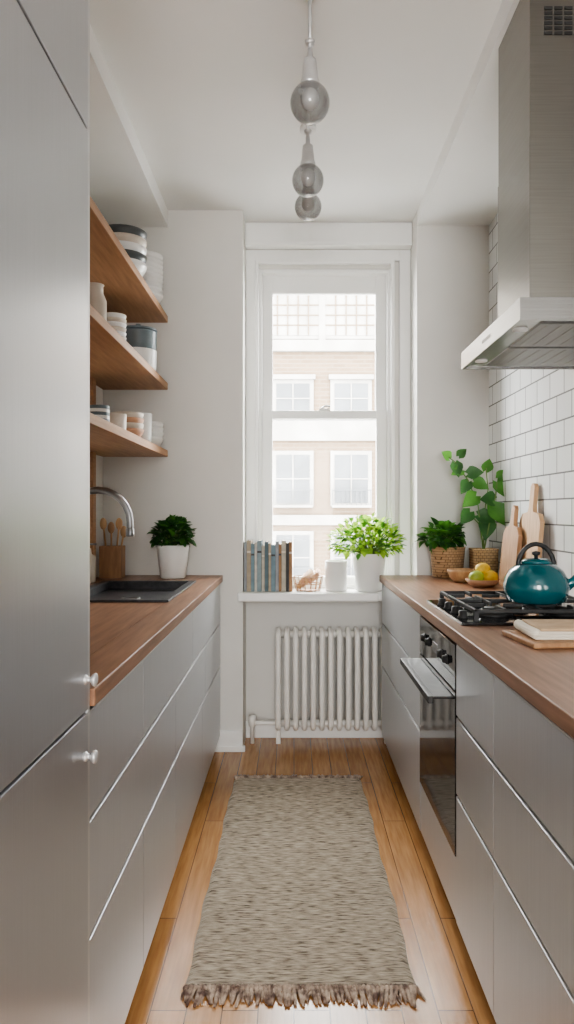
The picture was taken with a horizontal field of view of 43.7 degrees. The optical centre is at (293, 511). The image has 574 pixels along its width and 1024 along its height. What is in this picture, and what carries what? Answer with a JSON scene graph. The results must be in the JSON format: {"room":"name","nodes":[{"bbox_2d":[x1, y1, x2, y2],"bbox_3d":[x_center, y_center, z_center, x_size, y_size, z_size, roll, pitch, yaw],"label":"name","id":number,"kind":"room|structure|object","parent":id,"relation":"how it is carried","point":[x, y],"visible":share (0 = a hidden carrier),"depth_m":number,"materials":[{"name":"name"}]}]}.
{"room":"kitchen","nodes":[
{"label":"kitchen","id":0,"kind":"room"},
{"bbox_2d":[96,385,102,576],"bbox_3d":[-1.050,-0.165,0.925,0.100,2.830,6.450,0,0,0],"label":"wall","id":1,"kind":"structure","parent":0,"point":[99,392],"depth_m":3.66,"materials":[{"name":"paint"}]},
{"bbox_2d":[90,378,95,556],"bbox_3d":[-0.977,-0.349,3.425,0.044,1.279,0.050,0,0,0],"label":"upright","id":2,"kind":"object","parent":1,"relation":"attached to","point":[92,380],"visible":0.16,"depth_m":3.41,"materials":[{"name":"brown wood"}]},
{"bbox_2d":[90,196,167,322],"bbox_3d":[-0.830,-1.008,2.539,0.339,0.035,2.404,0,0,0],"label":"wall shelf","id":3,"kind":"object","parent":1,"relation":"attached to","point":[125,291],"visible":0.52,"depth_m":3.03,"materials":[{"name":"brown wood"}]},
{"bbox_2d":[109,224,146,276],"bbox_3d":[-0.760,-1.132,3.180,0.210,0.214,0.208,0,0,0],"label":"bowls","id":4,"kind":"object","parent":3,"relation":"on","point":[132,239],"visible":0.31,"depth_m":3.11,"materials":[{"name":"white ceramic"}]},
{"bbox_2d":[143,251,162,302],"bbox_3d":[-0.735,-1.147,3.550,0.170,0.242,0.169,0,0,0],"label":"bowls","id":5,"kind":"object","parent":3,"relation":"on","point":[153,276],"visible":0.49,"depth_m":3.49,"materials":[{"name":"white ceramic"}]},
{"bbox_2d":[90,305,167,389],"bbox_3d":[-0.830,-0.656,2.539,0.339,0.035,2.404,0,0,0],"label":"wall shelf","id":6,"kind":"object","parent":1,"relation":"attached to","point":[115,364],"visible":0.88,"depth_m":3.10,"materials":[{"name":"brown wood"}]},
{"bbox_2d":[90,282,106,320],"bbox_3d":[-0.740,-0.759,2.660,0.084,0.170,0.084,0,0,0],"label":"ceramic jar","id":7,"kind":"object","parent":6,"relation":"on","point":[98,301],"visible":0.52,"depth_m":2.63,"materials":[{"name":"beige ceramic"}]},
{"bbox_2d":[107,312,126,339],"bbox_3d":[-0.735,-0.738,2.920,0.100,0.128,0.099,0,0,0],"label":"bowls","id":8,"kind":"object","parent":6,"relation":"on","point":[116,320],"visible":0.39,"depth_m":2.88,"materials":[{"name":"beige ceramic"}]},
{"bbox_2d":[126,324,156,370],"bbox_3d":[-0.745,-0.787,3.420,0.180,0.225,0.179,0,0,0],"label":"lidded pot","id":9,"kind":"object","parent":6,"relation":"on","point":[143,339],"visible":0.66,"depth_m":3.35,"materials":[{"name":"white ceramic"}]},
{"bbox_2d":[90,413,167,456],"bbox_3d":[-0.830,-0.305,2.539,0.339,0.035,2.404,0,0,0],"label":"wall shelf","id":10,"kind":"object","parent":1,"relation":"attached to","point":[107,439],"visible":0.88,"depth_m":3.05,"materials":[{"name":"brown wood"}]},
{"bbox_2d":[90,405,109,421],"bbox_3d":[-0.765,-0.369,2.800,0.084,0.091,0.084,0,0,0],"label":"striped cup","id":11,"kind":"object","parent":10,"relation":"on","point":[102,411],"visible":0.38,"depth_m":2.76,"materials":[{"name":"ceramic"}]},
{"bbox_2d":[110,413,126,429],"bbox_3d":[-0.750,-0.368,3.030,0.080,0.090,0.080,0,0,0],"label":"ceramic cup","id":12,"kind":"object","parent":10,"relation":"on","point":[119,419],"visible":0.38,"depth_m":3.00,"materials":[{"name":"white ceramic"}]},
{"bbox_2d":[111,411,143,436],"bbox_3d":[-0.755,-0.385,3.240,0.150,0.122,0.149,0,0,0],"label":"bowls","id":13,"kind":"object","parent":10,"relation":"on","point":[134,424],"visible":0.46,"depth_m":3.19,"materials":[{"name":"ceramic"}]},
{"bbox_2d":[141,413,151,441],"bbox_3d":[-0.730,-0.399,3.450,0.090,0.150,0.090,0,0,0],"label":"beaker","id":14,"kind":"object","parent":10,"relation":"on","point":[147,435],"visible":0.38,"depth_m":3.42,"materials":[{"name":"ceramic"}]},
{"bbox_2d":[151,421,163,445],"bbox_3d":[-0.735,-0.387,3.620,0.150,0.128,0.149,0,0,0],"label":"bowls","id":15,"kind":"object","parent":10,"relation":"on","point":[157,438],"visible":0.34,"depth_m":3.58,"materials":[{"name":"white ceramic"}]},
{"bbox_2d":[103,210,488,744],"bbox_3d":[0.010,-0.165,3.946,2.020,2.830,0.407,0,0,0],"label":"wall","id":16,"kind":"structure","parent":0,"point":[201,348],"depth_m":3.74,"materials":[{"name":"paint"}]},
{"bbox_2d":[215,730,244,751],"bbox_3d":[-0.343,1.195,3.731,0.175,0.110,0.024,0,0,0],"label":"baseboard","id":17,"kind":"structure","parent":16,"relation":"attached to","point":[229,740],"depth_m":3.73,"materials":[{"name":"paint"}]},
{"bbox_2d":[238,588,381,601],"bbox_3d":[0.175,0.442,3.833,0.935,0.046,0.271,0,0,0],"label":"window sill","id":18,"kind":"structure","parent":16,"relation":"attached to","point":[351,594],"depth_m":3.70,"materials":[{"name":"paint"}]},
{"bbox_2d":[244,540,291,591],"bbox_3d":[-0.136,0.285,3.846,0.253,0.268,0.173,0,0,0],"label":"cookbooks","id":19,"kind":"object","parent":18,"relation":"on","point":[267,567],"visible":1,"depth_m":3.76,"materials":[{"name":"paper"}]},
{"bbox_2d":[293,569,323,591],"bbox_3d":[0.075,0.362,3.820,0.165,0.116,0.144,0,0,0],"label":"wire basket","id":20,"kind":"object","parent":18,"relation":"on","point":[309,577],"visible":1,"depth_m":3.79,"materials":[{"name":"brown metal"}]},
{"bbox_2d":[325,560,346,591],"bbox_3d":[0.225,0.340,3.820,0.120,0.160,0.120,0,0,0],"label":"canister","id":21,"kind":"object","parent":18,"relation":"on","point":[335,570],"visible":1,"depth_m":3.77,"materials":[{"name":"ceramic"}]},
{"bbox_2d":[326,512,406,591],"bbox_3d":[0.382,0.209,3.796,0.440,0.421,0.275,0,0,0],"label":"basil","id":22,"kind":"object","parent":18,"relation":"on","point":[368,562],"visible":1,"depth_m":3.75,"materials":[{"name":"green plant"}]},
{"bbox_2d":[246,721,382,737],"bbox_3d":[0.189,1.205,3.962,0.911,0.090,0.015,0,0,0],"label":"baseboard","id":23,"kind":"structure","parent":16,"relation":"attached to","point":[260,731],"depth_m":3.96,"materials":[{"name":"paint"}]},
{"bbox_2d":[246,250,409,587],"bbox_3d":[0.189,-0.500,4.014,0.910,1.898,0.152,0,0,0],"label":"window","id":24,"kind":"structure","parent":16,"relation":"in","point":[261,284],"depth_m":3.96,"materials":[{"name":"paint"}]},
{"bbox_2d":[245,222,411,249],"bbox_3d":[0.189,-1.514,3.927,0.909,0.129,0.084,0,0,0],"label":"roller blind","id":25,"kind":"object","parent":16,"relation":"attached to","point":[258,235],"visible":1,"depth_m":3.90,"materials":[{"name":"fabric"}]},
{"bbox_2d":[90,0,502,222],"bbox_3d":[0.010,-1.630,0.925,2.220,0.100,6.450,0,0,0],"label":"ceiling","id":26,"kind":"structure","parent":0,"point":[205,88],"depth_m":2.68,"materials":[{"name":"paint"}]},
{"bbox_2d":[90,25,167,226],"bbox_3d":[-0.830,-1.535,0.771,0.340,0.090,5.943,0,0,0],"label":"soffit","id":27,"kind":"structure","parent":26,"relation":"attached to","point":[124,188],"depth_m":3.07,"materials":[{"name":"paint"}]},
{"bbox_2d":[292,89,323,197],"bbox_3d":[0.052,-1.381,2.680,0.120,0.397,0.120,0,0,0],"label":"pendant light","id":28,"kind":"object","parent":26,"relation":"hanging from","point":[307,164],"visible":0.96,"depth_m":2.66,"materials":[{"name":"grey glass"}]},
{"bbox_2d":[295,124,321,220],"bbox_3d":[0.058,-1.389,2.940,0.112,0.381,0.112,0,0,0],"label":"pendant light","id":29,"kind":"object","parent":26,"relation":"hanging from","point":[308,204],"visible":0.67,"depth_m":2.92,"materials":[{"name":"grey glass"}]},
{"bbox_2d":[290,0,329,125],"bbox_3d":[0.048,-1.375,2.150,0.120,0.410,0.120,0,0,0],"label":"pendant light","id":30,"kind":"object","parent":26,"relation":"hanging from","point":[309,83],"visible":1,"depth_m":2.13,"materials":[{"name":"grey glass"}]},
{"bbox_2d":[417,0,519,224],"bbox_3d":[0.833,-1.540,0.771,0.375,0.080,5.943,0,0,0],"label":"soffit","id":31,"kind":"structure","parent":26,"relation":"attached to","point":[462,187],"depth_m":3.03,"materials":[{"name":"paint"}]},
{"bbox_2d":[125,738,495,1023],"bbox_3d":[0.010,1.300,0.925,2.220,0.100,6.450,0,0,0],"label":"floor","id":32,"kind":"structure","parent":0,"point":[441,966],"depth_m":2.23,"materials":[{"name":"brown wood"}]},
{"bbox_2d":[0,0,97,1023],"bbox_3d":[-0.677,-0.117,0.217,0.641,2.735,2.235,0,0,0],"label":"tall cabinet","id":33,"kind":"object","parent":32,"relation":"on","point":[45,679],"visible":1,"depth_m":1.09,"materials":[{"name":"metal"}]},
{"bbox_2d":[90,585,219,1023],"bbox_3d":[-0.692,0.808,2.539,0.613,0.884,2.404,0,0,0],"label":"base cabinet","id":34,"kind":"object","parent":32,"relation":"on","point":[155,735],"visible":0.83,"depth_m":1.84,"materials":[{"name":"metal"}]},
{"bbox_2d":[90,575,222,705],"bbox_3d":[-0.685,0.347,2.539,0.626,0.034,2.404,0,0,0],"label":"countertop","id":35,"kind":"structure","parent":34,"relation":"on","point":[122,634],"depth_m":2.08,"materials":[{"name":"brown wood"}]},
{"bbox_2d":[90,543,96,582],"bbox_3d":[-0.955,0.237,3.330,0.061,0.184,0.061,0,0,45],"label":"soap dispenser","id":36,"kind":"object","parent":35,"relation":"on","point":[92,557],"visible":0.37,"depth_m":3.31,"materials":[{"name":"beige ceramic"}]},
{"bbox_2d":[90,486,133,536],"bbox_3d":[-0.805,0.113,2.953,0.305,0.434,0.122,0,0,0],"label":"kitchen faucet","id":37,"kind":"object","parent":35,"relation":"on","point":[93,490],"visible":0.41,"depth_m":2.91,"materials":[{"name":"silver metal"}]},
{"bbox_2d":[99,518,125,577],"bbox_3d":[-0.911,0.179,3.600,0.140,0.300,0.090,0,0,0],"label":"utensil holder","id":38,"kind":"object","parent":35,"relation":"on","point":[111,557],"visible":0.96,"depth_m":3.56,"materials":[{"name":"brown wood"}]},
{"bbox_2d":[90,581,195,601],"bbox_3d":[-0.675,0.343,2.980,0.434,0.044,0.744,0,0,0],"label":"sink","id":39,"kind":"object","parent":35,"relation":"in","point":[103,591],"visible":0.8,"depth_m":3.21,"materials":[{"name":"grey metal"}]},
{"bbox_2d":[147,514,196,578],"bbox_3d":[-0.603,0.170,3.572,0.247,0.319,0.244,0,0,0],"label":"potted herb","id":40,"kind":"object","parent":35,"relation":"on","point":[173,551],"visible":1,"depth_m":3.52,"materials":[{"name":"white ceramic"}]},
{"bbox_2d":[181,774,425,1007],"bbox_3d":[0.023,1.241,2.594,0.630,0.018,1.589,0,0,0],"label":"woven rug","id":41,"kind":"object","parent":32,"relation":"on","point":[299,899],"visible":1,"depth_m":2.25,"materials":[{"name":"beige fabric"}]},
{"bbox_2d":[248,627,385,743],"bbox_3d":[0.147,0.935,3.865,0.788,0.630,0.130,0,0,0],"label":"radiator","id":42,"kind":"object","parent":32,"relation":"on","point":[347,634],"visible":0.88,"depth_m":3.81,"materials":[{"name":"metal"}]},
{"bbox_2d":[382,584,573,1023],"bbox_3d":[0.739,0.808,2.021,0.558,0.884,3.441,0,0,0],"label":"base cabinet","id":43,"kind":"object","parent":32,"relation":"on","point":[515,765],"visible":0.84,"depth_m":1.58,"materials":[{"name":"metal"}]},
{"bbox_2d":[400,616,457,918],"bbox_3d":[0.672,0.766,2.320,0.576,0.797,0.572,0,0,0],"label":"built-in oven","id":44,"kind":"object","parent":43,"relation":"in","point":[433,673],"visible":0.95,"depth_m":2.25,"materials":[{"name":"black metal"}]},
{"bbox_2d":[380,575,573,738],"bbox_3d":[0.733,0.347,2.021,0.572,0.034,3.441,0,0,0],"label":"countertop","id":45,"kind":"structure","parent":43,"relation":"on","point":[544,678],"depth_m":1.67,"materials":[{"name":"brown wood"}]},
{"bbox_2d":[415,517,466,578],"bbox_3d":[0.738,0.176,3.596,0.270,0.307,0.251,0,0,0],"label":"potted herb","id":46,"kind":"object","parent":45,"relation":"on","point":[445,554],"visible":0.98,"depth_m":3.54,"materials":[{"name":"plant"}]},
{"bbox_2d":[447,568,474,582],"bbox_3d":[0.800,0.299,3.360,0.160,0.060,0.159,0,0,0],"label":"wooden bowl","id":47,"kind":"object","parent":45,"relation":"on","point":[458,575],"visible":0.67,"depth_m":3.31,"materials":[{"name":"brown wood"}]},
{"bbox_2d":[442,449,504,573],"bbox_3d":[0.885,0.010,3.490,0.327,0.639,0.117,0,0,0],"label":"pothos","id":48,"kind":"object","parent":45,"relation":"on","point":[495,511],"visible":0.94,"depth_m":3.50,"materials":[{"name":"plant"}]},
{"bbox_2d":[465,563,499,587],"bbox_3d":[0.830,0.277,3.150,0.150,0.106,0.149,0,0,0],"label":"fruit bowl","id":49,"kind":"object","parent":45,"relation":"on","point":[482,577],"visible":1,"depth_m":3.11,"materials":[{"name":"food"}]},
{"bbox_2d":[427,590,573,625],"bbox_3d":[0.725,0.307,2.340,0.480,0.046,0.540,0,0,0],"label":"gas cooktop","id":50,"kind":"object","parent":45,"relation":"in","point":[476,610],"visible":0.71,"depth_m":2.21,"materials":[{"name":"black metal"}]},
{"bbox_2d":[503,542,573,604],"bbox_3d":[0.765,0.189,2.260,0.201,0.190,0.201,0,0,-35],"label":"kettle","id":51,"kind":"object","parent":50,"relation":"on","point":[533,581],"visible":1,"depth_m":2.19,"materials":[{"name":"metal"}]},
{"bbox_2d":[499,505,522,585],"bbox_3d":[0.952,0.150,3.130,0.054,0.360,0.220,0,0,0],"label":"cutting board","id":52,"kind":"object","parent":45,"relation":"on","point":[512,535],"visible":0.82,"depth_m":3.12,"materials":[{"name":"brown wood"}]},
{"bbox_2d":[519,483,544,559],"bbox_3d":[0.984,0.105,2.980,0.058,0.450,0.260,0,0,0],"label":"cutting board","id":53,"kind":"object","parent":45,"relation":"on","point":[531,523],"visible":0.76,"depth_m":2.96,"materials":[{"name":"brown wood"}]},
{"bbox_2d":[502,630,573,648],"bbox_3d":[0.720,0.323,1.831,0.310,0.014,0.200,0,0,-6],"label":"serving board","id":54,"kind":"object","parent":45,"relation":"on","point":[516,635],"visible":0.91,"depth_m":1.74,"materials":[{"name":"brown wood"}]},
{"bbox_2d":[514,619,573,639],"bbox_3d":[0.721,0.301,1.840,0.272,0.028,0.175,0,0,0],"label":"book","id":55,"kind":"object","parent":54,"relation":"on","point":[538,629],"visible":1,"depth_m":1.78,"materials":[{"name":"paper"}]},
{"bbox_2d":[489,213,573,595],"bbox_3d":[1.070,-0.165,0.925,0.100,2.830,6.450,0,0,0],"label":"wall","id":56,"kind":"structure","parent":0,"point":[531,412],"depth_m":3.04,"materials":[{"name":"tile"}]},
{"bbox_2d":[461,0,573,369],"bbox_3d":[0.801,-0.998,2.175,0.435,1.000,0.650,0,0,0],"label":"range hood","id":57,"kind":"object","parent":56,"relation":"attached to","point":[533,329],"visible":1,"depth_m":2.00,"materials":[{"name":"metal"}]},
{"label":"outside","id":58,"kind":"structure","parent":0,"visible":0},
{"bbox_3d":[0.000,10.350,22.200,60.000,0.200,35.600,0,0,0],"label":"street","id":59,"kind":"object","parent":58,"visible":0},
{"bbox_2d":[273,295,375,575],"bbox_3d":[1.669,0.900,25.310,31.338,18.700,1.380,0,0,0],"label":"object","id":60,"kind":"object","parent":59,"relation":"on","point":[324,472],"visible":0.09,"depth_m":24.90,"materials":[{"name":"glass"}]}
]}

